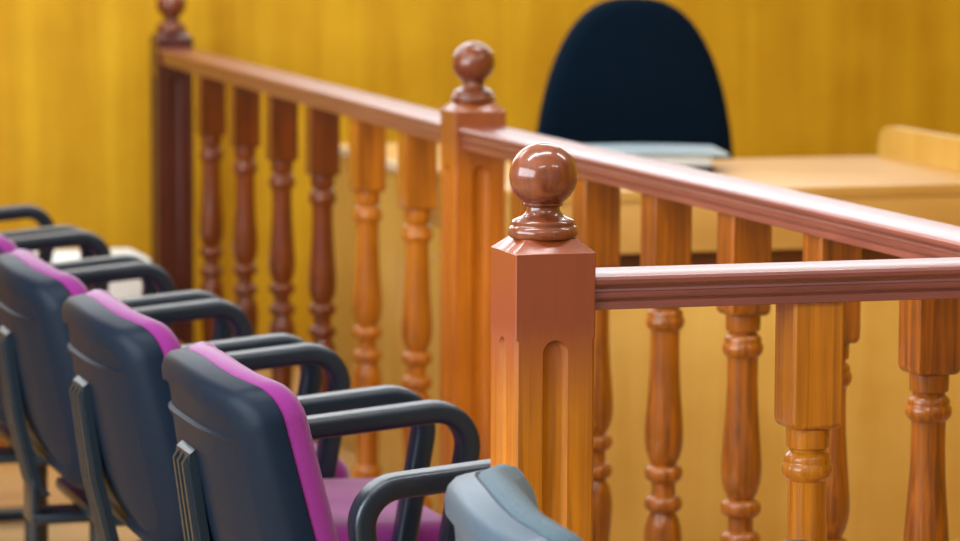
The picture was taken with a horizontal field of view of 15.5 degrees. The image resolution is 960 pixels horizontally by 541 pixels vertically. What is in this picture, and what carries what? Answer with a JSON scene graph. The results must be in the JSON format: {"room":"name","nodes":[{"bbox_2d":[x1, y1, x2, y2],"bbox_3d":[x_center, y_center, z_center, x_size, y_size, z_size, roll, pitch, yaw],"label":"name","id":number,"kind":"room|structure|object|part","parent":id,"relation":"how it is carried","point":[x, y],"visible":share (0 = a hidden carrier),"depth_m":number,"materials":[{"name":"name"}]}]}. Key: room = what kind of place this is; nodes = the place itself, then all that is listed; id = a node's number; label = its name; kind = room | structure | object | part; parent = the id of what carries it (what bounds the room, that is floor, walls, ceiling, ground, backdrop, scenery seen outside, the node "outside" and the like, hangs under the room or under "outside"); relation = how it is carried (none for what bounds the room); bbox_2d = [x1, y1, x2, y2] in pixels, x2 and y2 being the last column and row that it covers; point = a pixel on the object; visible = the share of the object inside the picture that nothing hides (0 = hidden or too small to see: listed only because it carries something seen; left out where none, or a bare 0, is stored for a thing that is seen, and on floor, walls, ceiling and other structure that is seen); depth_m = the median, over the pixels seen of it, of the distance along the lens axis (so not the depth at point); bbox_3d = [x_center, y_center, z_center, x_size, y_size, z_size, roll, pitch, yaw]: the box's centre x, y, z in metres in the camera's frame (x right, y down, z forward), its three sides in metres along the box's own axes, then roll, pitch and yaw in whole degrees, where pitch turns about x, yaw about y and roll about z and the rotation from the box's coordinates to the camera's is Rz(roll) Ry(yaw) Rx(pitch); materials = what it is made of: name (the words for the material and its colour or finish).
{"room":"courtroom","nodes":[
{"label":"courtroom","id":0,"kind":"room"},
{"bbox_2d":[0,368,387,540],"bbox_3d":[0.235,0.939,4.614,8.300,0.100,11.020,-2,7,-17],"label":"floor","id":1,"kind":"structure","parent":0,"point":[11,481],"depth_m":7.89,"materials":[{"name":"laminate"}]},
{"bbox_2d":[0,204,94,521],"bbox_3d":[-1.079,0.155,7.582,0.549,0.779,0.519,-2,7,-17],"label":"armchair","id":2,"kind":"object","parent":1,"relation":"on","point":[45,222],"visible":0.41,"depth_m":7.65,"materials":[{"name":"black plastic"}]},
{"bbox_3d":[-1.096,-0.004,7.809,0.314,0.280,0.044,-2,7,-17],"label":"armrest","id":3,"kind":"part","parent":2,"relation":"part of","materials":[{"name":"black plastic"}]},
{"bbox_3d":[-0.956,0.048,7.358,0.314,0.280,0.044,-2,7,-17],"label":"armrest","id":4,"kind":"part","parent":2,"relation":"part of","materials":[{"name":"black plastic"}]},
{"bbox_2d":[9,230,157,295],"bbox_3d":[-0.896,0.219,7.025,0.549,0.779,0.519,-2,7,-17],"label":"armchair","id":5,"kind":"object","parent":1,"relation":"on","point":[103,256],"visible":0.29,"depth_m":7.22,"materials":[{"name":"black plastic"}]},
{"bbox_3d":[-0.913,0.060,7.252,0.314,0.280,0.044,-2,7,-17],"label":"armrest","id":6,"kind":"part","parent":5,"relation":"part of","materials":[{"name":"black plastic"}]},
{"bbox_3d":[-0.773,0.111,6.800,0.314,0.280,0.044,-2,7,-17],"label":"armrest","id":7,"kind":"part","parent":5,"relation":"part of","materials":[{"name":"black plastic"}]},
{"bbox_2d":[0,342,182,446],"bbox_3d":[-2.082,0.289,8.782,2.550,0.235,1.380,-2,7,-17],"label":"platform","id":8,"kind":"object","parent":1,"relation":"on","point":[2,443],"visible":0.02,"depth_m":8.38,"materials":[{"name":"brown wood"}]},
{"bbox_2d":[33,248,150,298],"bbox_3d":[-1.050,0.054,9.002,0.375,0.190,0.260,-2,7,-17],"label":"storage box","id":9,"kind":"object","parent":8,"relation":"on","point":[130,288],"visible":0.18,"depth_m":8.93,"materials":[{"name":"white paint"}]},
{"bbox_3d":[-1.049,-0.022,8.993,0.375,0.035,0.260,-2,7,-17],"label":"lid","id":10,"kind":"part","parent":9,"relation":"part of","materials":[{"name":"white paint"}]},
{"bbox_2d":[0,235,232,540],"bbox_3d":[-0.714,0.285,6.447,0.549,0.779,0.519,-2,7,-17],"label":"armchair","id":11,"kind":"object","parent":1,"relation":"on","point":[167,294],"visible":0.2,"depth_m":6.42,"materials":[{"name":"black plastic"}]},
{"bbox_2d":[0,235,18,252],"bbox_3d":[-0.874,0.081,6.373,0.145,0.358,0.517,-2,7,-17],"label":"cushion","id":12,"kind":"object","parent":11,"relation":"on","point":[6,245],"depth_m":6.14,"materials":[{"name":"purple fabric"}]},
{"bbox_3d":[-0.811,0.490,6.440,0.044,0.333,0.040,-2,7,-17],"label":"leg","id":13,"kind":"part","parent":11,"relation":"part of","materials":[{"name":"black metal"}]},
{"bbox_3d":[-0.730,0.126,6.673,0.314,0.280,0.044,-2,7,-17],"label":"armrest","id":14,"kind":"part","parent":11,"relation":"part of","materials":[{"name":"black plastic"}]},
{"bbox_3d":[-0.591,0.177,6.222,0.314,0.280,0.044,-2,7,-17],"label":"armrest","id":15,"kind":"part","parent":11,"relation":"part of","materials":[{"name":"black plastic"}]},
{"bbox_2d":[0,249,349,540],"bbox_3d":[-0.530,0.351,5.869,0.549,0.779,0.519,-2,7,-17],"label":"armchair","id":16,"kind":"object","parent":1,"relation":"on","point":[37,375],"visible":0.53,"depth_m":5.67,"materials":[{"name":"black plastic"}]},
{"bbox_2d":[10,249,88,295],"bbox_3d":[-0.691,0.147,5.795,0.145,0.358,0.517,-2,7,-17],"label":"cushion","id":17,"kind":"object","parent":16,"relation":"on","point":[32,276],"depth_m":5.60,"materials":[{"name":"purple fabric"}]},
{"bbox_3d":[-0.627,0.556,5.862,0.044,0.333,0.040,-2,7,-17],"label":"leg","id":18,"kind":"part","parent":16,"relation":"part of","materials":[{"name":"black metal"}]},
{"bbox_3d":[-0.547,0.192,6.095,0.314,0.280,0.044,-2,7,-17],"label":"armrest","id":19,"kind":"part","parent":16,"relation":"part of","materials":[{"name":"black plastic"}]},
{"bbox_3d":[-0.407,0.244,5.644,0.314,0.280,0.044,-2,7,-17],"label":"armrest","id":20,"kind":"part","parent":16,"relation":"part of","materials":[{"name":"black plastic"}]},
{"bbox_3d":[-0.452,0.327,5.890,0.385,0.102,0.430,-2,7,-17],"label":"seat","id":21,"kind":"part","parent":16,"relation":"part of","materials":[{"name":"purple fabric"}]},
{"bbox_2d":[61,289,441,540],"bbox_3d":[-0.341,0.416,5.303,0.549,0.779,0.519,-2,7,-17],"label":"armchair","id":22,"kind":"object","parent":1,"relation":"on","point":[120,396],"visible":0.65,"depth_m":5.09,"materials":[{"name":"black plastic"}]},
{"bbox_2d":[85,289,181,356],"bbox_3d":[-0.502,0.212,5.229,0.145,0.358,0.517,-2,7,-17],"label":"cushion","id":23,"kind":"object","parent":22,"relation":"on","point":[121,331],"depth_m":5.03,"materials":[{"name":"purple fabric"}]},
{"bbox_3d":[-0.358,0.257,5.529,0.314,0.280,0.044,-2,7,-17],"label":"armrest","id":24,"kind":"part","parent":22,"relation":"part of","materials":[{"name":"black plastic"}]},
{"bbox_3d":[-0.218,0.308,5.078,0.314,0.280,0.044,-2,7,-17],"label":"armrest","id":25,"kind":"part","parent":22,"relation":"part of","materials":[{"name":"black plastic"}]},
{"bbox_3d":[-0.263,0.392,5.324,0.385,0.102,0.430,-2,7,-17],"label":"seat","id":26,"kind":"part","parent":22,"relation":"part of","materials":[{"name":"purple fabric"}]},
{"bbox_2d":[149,0,440,508],"bbox_3d":[-0.439,-0.064,8.206,0.102,1.081,2.994,-2,7,-16],"label":"wooden balustrade","id":27,"kind":"object","parent":1,"relation":"on","point":[174,60],"visible":0.75,"depth_m":8.24,"materials":[{"name":"brown wood"}]},
{"bbox_3d":[-0.838,-0.166,9.593,0.100,0.968,0.100,-2,7,-17],"label":"newel post","id":28,"kind":"part","parent":27,"relation":"part of","materials":[{"name":"brown wood"}]},
{"bbox_3d":[-0.425,-0.420,8.117,0.094,0.042,2.894,-2,7,-16],"label":"handrail","id":29,"kind":"part","parent":27,"relation":"part of","materials":[{"name":"brown wood"}]},
{"bbox_2d":[161,341,490,540],"bbox_3d":[-0.137,0.484,4.710,0.549,0.779,0.519,-2,7,-17],"label":"armchair","id":30,"kind":"object","parent":1,"relation":"on","point":[247,468],"visible":0.82,"depth_m":4.45,"materials":[{"name":"black plastic"}]},
{"bbox_2d":[188,341,338,540],"bbox_3d":[-0.297,0.280,4.637,0.145,0.358,0.517,-2,7,-17],"label":"cushion","id":31,"kind":"object","parent":30,"relation":"on","point":[257,476],"depth_m":4.42,"materials":[{"name":"purple fabric"}]},
{"bbox_3d":[-0.153,0.325,4.937,0.314,0.280,0.044,-2,7,-17],"label":"armrest","id":32,"kind":"part","parent":30,"relation":"part of","materials":[{"name":"black plastic"}]},
{"bbox_3d":[-0.014,0.376,4.486,0.314,0.280,0.044,-2,7,-17],"label":"armrest","id":33,"kind":"part","parent":30,"relation":"part of","materials":[{"name":"black plastic"}]},
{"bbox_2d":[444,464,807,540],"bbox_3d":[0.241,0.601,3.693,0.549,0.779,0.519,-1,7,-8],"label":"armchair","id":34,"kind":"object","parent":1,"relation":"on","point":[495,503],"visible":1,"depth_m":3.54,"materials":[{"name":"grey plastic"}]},
{"bbox_2d":[478,464,582,540],"bbox_3d":[0.075,0.393,3.647,0.145,0.358,0.517,-1,7,-8],"label":"cushion","id":35,"kind":"object","parent":34,"relation":"on","point":[508,510],"depth_m":3.51,"materials":[{"name":"grey fabric"}]},
{"bbox_2d":[536,0,733,158],"bbox_3d":[0.427,-0.073,8.197,0.579,1.108,0.596,-2,7,-17],"label":"office chair","id":36,"kind":"object","parent":1,"relation":"on","point":[625,71],"visible":0.23,"depth_m":8.33,"materials":[{"name":"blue fabric"}]},
{"bbox_2d":[333,127,959,540],"bbox_3d":[0.373,0.083,8.066,1.135,0.828,1.680,-2,7,-17],"label":"desk","id":37,"kind":"object","parent":1,"relation":"on","point":[914,172],"visible":0.25,"depth_m":7.35,"materials":[{"name":"brown wood"}]},
{"bbox_3d":[-0.209,0.111,8.260,0.035,0.722,0.935,-2,7,-17],"label":"return panel","id":38,"kind":"part","parent":37,"relation":"part of","materials":[{"name":"brown wood"}]},
{"bbox_3d":[-0.011,0.279,7.485,0.030,0.565,0.680,-2,7,-17],"label":"panel","id":39,"kind":"part","parent":37,"relation":"part of","materials":[{"name":"brown wood"}]},
{"bbox_2d":[586,144,728,172],"bbox_3d":[0.344,-0.244,7.660,0.360,0.046,0.230,0,6,-5],"label":"document folder","id":40,"kind":"object","parent":37,"relation":"on","point":[692,156],"visible":0.54,"depth_m":7.57,"materials":[{"name":"paper"}]},
{"bbox_3d":[0.600,0.302,7.304,1.090,0.565,0.028,-2,7,-17],"label":"panel","id":41,"kind":"part","parent":37,"relation":"part of","materials":[{"name":"brown wood"}]},
{"bbox_2d":[440,42,959,540],"bbox_3d":[0.342,0.230,5.634,0.102,1.081,2.412,-2,7,-18],"label":"wooden balustrade","id":42,"kind":"object","parent":1,"relation":"on","point":[476,143],"visible":0.66,"depth_m":5.71,"materials":[{"name":"brown wood"}]},
{"bbox_3d":[-0.015,0.161,6.732,0.100,0.968,0.100,-2,7,-17],"label":"newel post","id":43,"kind":"part","parent":42,"relation":"part of","materials":[{"name":"brown wood"}]},
{"bbox_3d":[0.361,-0.126,5.547,0.094,0.042,2.312,-2,7,-18],"label":"handrail","id":44,"kind":"part","parent":42,"relation":"part of","materials":[{"name":"brown wood"}]},
{"bbox_2d":[491,142,959,540],"bbox_3d":[0.404,0.375,4.350,0.790,1.081,0.108,-2,7,-17],"label":"wooden balustrade","id":45,"kind":"object","parent":1,"relation":"on","point":[547,286],"visible":1,"depth_m":4.20,"materials":[{"name":"brown wood"}]},
{"bbox_3d":[0.073,0.441,4.259,0.100,0.968,0.100,-2,7,-17],"label":"newel post","id":46,"kind":"part","parent":45,"relation":"part of","materials":[{"name":"brown wood"}]},
{"bbox_3d":[0.406,0.014,4.309,0.593,0.042,0.100,-2,7,-17],"label":"handrail","id":47,"kind":"part","parent":45,"relation":"part of","materials":[{"name":"brown wood"}]},
{"bbox_2d":[0,0,959,367],"bbox_3d":[-1.365,-1.194,9.625,8.100,3.000,0.100,-2,7,-17],"label":"wall","id":48,"kind":"structure","parent":0,"point":[799,78],"depth_m":9.97,"materials":[{"name":"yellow wood"}]}
]}

